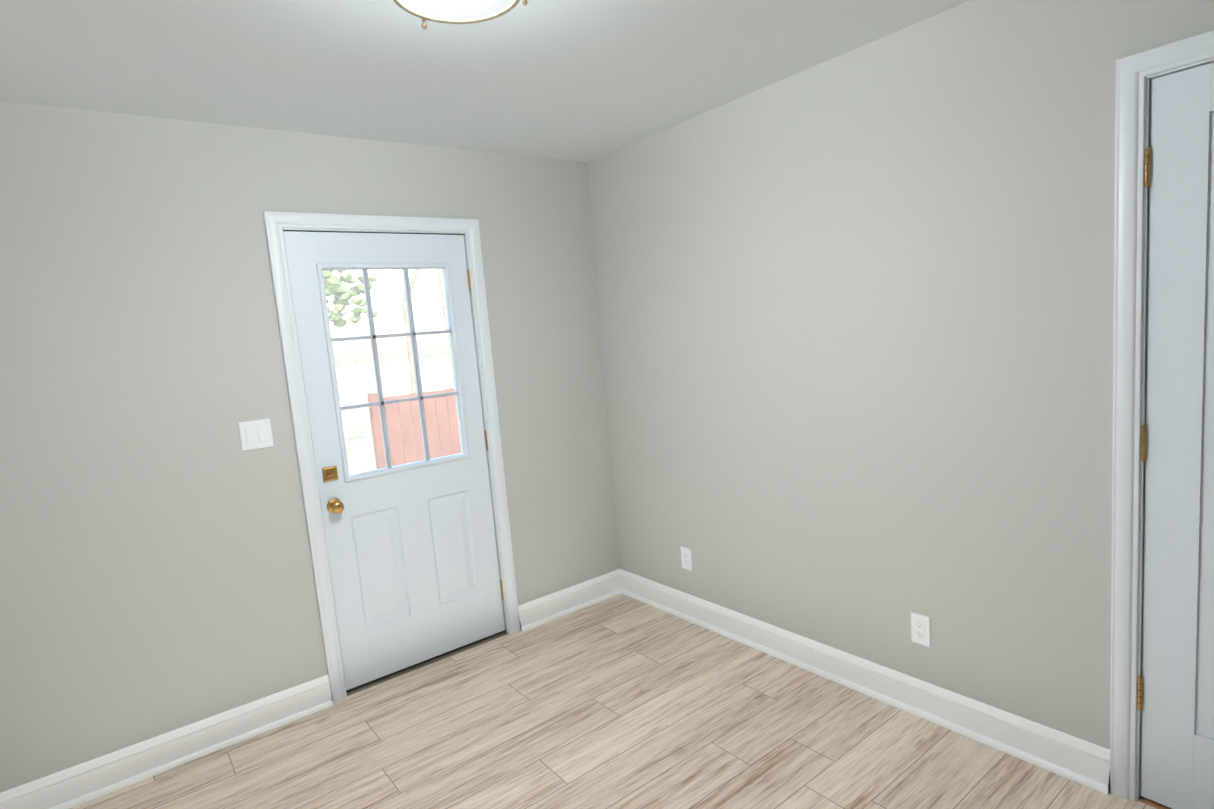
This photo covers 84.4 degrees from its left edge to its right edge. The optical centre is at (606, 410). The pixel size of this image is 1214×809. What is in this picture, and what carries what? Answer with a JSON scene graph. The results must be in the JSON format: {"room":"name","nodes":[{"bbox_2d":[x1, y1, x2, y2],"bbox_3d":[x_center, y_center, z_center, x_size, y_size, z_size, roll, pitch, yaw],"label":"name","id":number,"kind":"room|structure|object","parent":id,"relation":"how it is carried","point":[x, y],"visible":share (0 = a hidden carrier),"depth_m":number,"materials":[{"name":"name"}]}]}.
{"room":"entryway","nodes":[
{"label":"entryway","id":0,"kind":"room"},
{"bbox_2d":[0,101,619,792],"bbox_3d":[-1.173,0.045,3.003,3.121,2.440,0.140,-10,9,-37],"label":"wall","id":1,"kind":"structure","parent":0,"point":[156,573],"depth_m":2.58,"materials":[{"name":"grey paint"}]},
{"bbox_2d":[0,674,332,808],"bbox_3d":[-1.654,1.301,2.595,1.126,0.132,0.032,-10,9,-37],"label":"baseboard","id":2,"kind":"structure","parent":1,"relation":"attached to","point":[78,784],"depth_m":2.54,"materials":[{"name":"white paint"}]},
{"bbox_2d":[238,418,273,450],"bbox_3d":[-1.423,0.097,2.717,0.117,0.117,0.012,-10,9,-37],"label":"light switch","id":3,"kind":"object","parent":1,"relation":"attached to","point":[255,434],"visible":1,"depth_m":2.72,"materials":[{"name":"white plastic"}]},
{"bbox_2d":[263,211,520,703],"bbox_3d":[-0.972,0.173,3.175,0.956,2.112,0.188,-10,9,-37],"label":"door frame","id":4,"kind":"structure","parent":1,"relation":"attached to","point":[275,223],"depth_m":2.94,"materials":[{"name":"white paint"}]},
{"bbox_2d":[283,230,504,691],"bbox_3d":[-0.927,0.207,3.130,0.829,2.041,0.121,-10,9,-37],"label":"exterior door","id":5,"kind":"structure","parent":1,"relation":"in","point":[413,563],"depth_m":3.12,"materials":[{"name":"white paint"}]},
{"bbox_2d":[0,0,969,161],"bbox_3d":[0.579,-1.074,0.452,3.121,0.100,6.213,-10,9,-37],"label":"ceiling","id":6,"kind":"structure","parent":0,"point":[580,80],"depth_m":2.19,"materials":[{"name":"white paint"}]},
{"bbox_2d":[393,0,527,29],"bbox_3d":[-0.359,-1.025,1.584,0.357,0.116,0.357,-10,9,-37],"label":"ceiling light","id":7,"kind":"object","parent":6,"relation":"attached to","point":[458,11],"visible":1,"depth_m":1.67,"materials":[{"name":"white glass"}]},
{"bbox_2d":[69,593,1156,808],"bbox_3d":[0.786,1.419,0.755,3.121,0.060,6.213,-10,9,-37],"label":"floor","id":8,"kind":"structure","parent":0,"point":[620,701],"depth_m":2.51,"materials":[{"name":"brown wood"}]},
{"bbox_2d":[586,0,1213,789],"bbox_3d":[1.899,-0.021,1.445,0.140,2.440,6.073,-10,9,-37],"label":"wall","id":9,"kind":"structure","parent":0,"point":[856,316],"depth_m":2.40,"materials":[{"name":"grey paint"}]},
{"bbox_2d":[681,546,691,570],"bbox_3d":[0.408,0.764,3.455,0.008,0.116,0.072,-10,9,-37],"label":"electrical outlet","id":10,"kind":"object","parent":9,"relation":"attached to","point":[686,558],"visible":1,"depth_m":3.45,"materials":[{"name":"white plastic"}]},
{"bbox_2d":[518,569,1109,794],"bbox_3d":[0.538,1.096,2.786,0.698,0.132,2.392,-10,9,-37],"label":"baseboard","id":11,"kind":"structure","parent":9,"relation":"attached to","point":[1078,760],"depth_m":2.68,"materials":[{"name":"white paint"}]},
{"bbox_2d":[911,612,930,647],"bbox_3d":[1.161,0.811,2.480,0.008,0.116,0.072,-10,9,-37],"label":"electrical outlet","id":12,"kind":"object","parent":9,"relation":"attached to","point":[920,630],"visible":1,"depth_m":2.48,"materials":[{"name":"white plastic"}]},
{"bbox_2d":[1110,30,1213,808],"bbox_3d":[1.786,0.124,1.611,0.158,2.132,0.902,-10,9,-37],"label":"door frame","id":13,"kind":"structure","parent":9,"relation":"attached to","point":[1133,71],"depth_m":1.87,"materials":[{"name":"white paint"}]},
{"bbox_2d":[1137,62,1213,808],"bbox_3d":[1.732,0.161,1.579,0.102,2.048,0.774,-10,9,-37],"label":"door","id":14,"kind":"structure","parent":9,"relation":"in","point":[1175,691],"depth_m":1.82,"materials":[{"name":"white paint"}]},
{"label":"outside","id":15,"kind":"structure","parent":0,"visible":0},
{"bbox_2d":[335,357,453,473],"bbox_3d":[-17.301,-1.397,38.981,100.000,0.200,76.497,-10,9,-37],"label":"ground","id":16,"kind":"structure","parent":15,"point":[429,377],"depth_m":28.04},
{"bbox_2d":[322,270,377,327],"bbox_3d":[-4.655,-2.604,10.334,2.290,7.002,2.182,-10,9,-37],"label":"tree","id":17,"kind":"object","parent":16,"relation":"on","point":[339,309],"depth_m":10.35,"materials":[{"name":"green plant"}]},
{"bbox_2d":[335,330,406,447],"bbox_3d":[-2.769,0.013,8.197,0.798,2.028,1.066,-10,9,-37],"label":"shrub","id":18,"kind":"object","parent":16,"relation":"on","point":[394,365],"depth_m":8.19,"materials":[{"name":"white plant"}]},
{"bbox_2d":[347,308,418,446],"bbox_3d":[-3.106,-0.331,9.715,1.078,2.400,0.908,-10,9,-37],"label":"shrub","id":19,"kind":"object","parent":16,"relation":"on","point":[386,355],"depth_m":9.63,"materials":[{"name":"white plant"}]},
{"bbox_2d":[402,269,419,392],"bbox_3d":[-3.985,-3.373,15.290,2.763,7.252,2.104,-10,9,-37],"label":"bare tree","id":20,"kind":"object","parent":16,"relation":"on","point":[404,305],"depth_m":15.06,"materials":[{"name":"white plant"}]},
{"bbox_2d":[367,388,460,468],"bbox_3d":[0.080,-0.001,9.353,6.650,1.300,0.110,-10,9,-37],"label":"fence","id":21,"kind":"object","parent":16,"relation":"on","point":[415,436],"depth_m":7.55,"materials":[{"name":"red wood"}]},
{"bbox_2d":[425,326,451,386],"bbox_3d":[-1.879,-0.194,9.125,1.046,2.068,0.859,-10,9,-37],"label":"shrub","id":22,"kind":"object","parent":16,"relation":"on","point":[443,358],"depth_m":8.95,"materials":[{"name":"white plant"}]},
{"bbox_2d":[436,269,453,383],"bbox_3d":[-5.465,-5.136,21.772,3.724,9.403,3.095,-10,9,-37],"label":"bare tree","id":23,"kind":"object","parent":16,"relation":"on","point":[441,291],"depth_m":21.86,"materials":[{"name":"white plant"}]}
]}

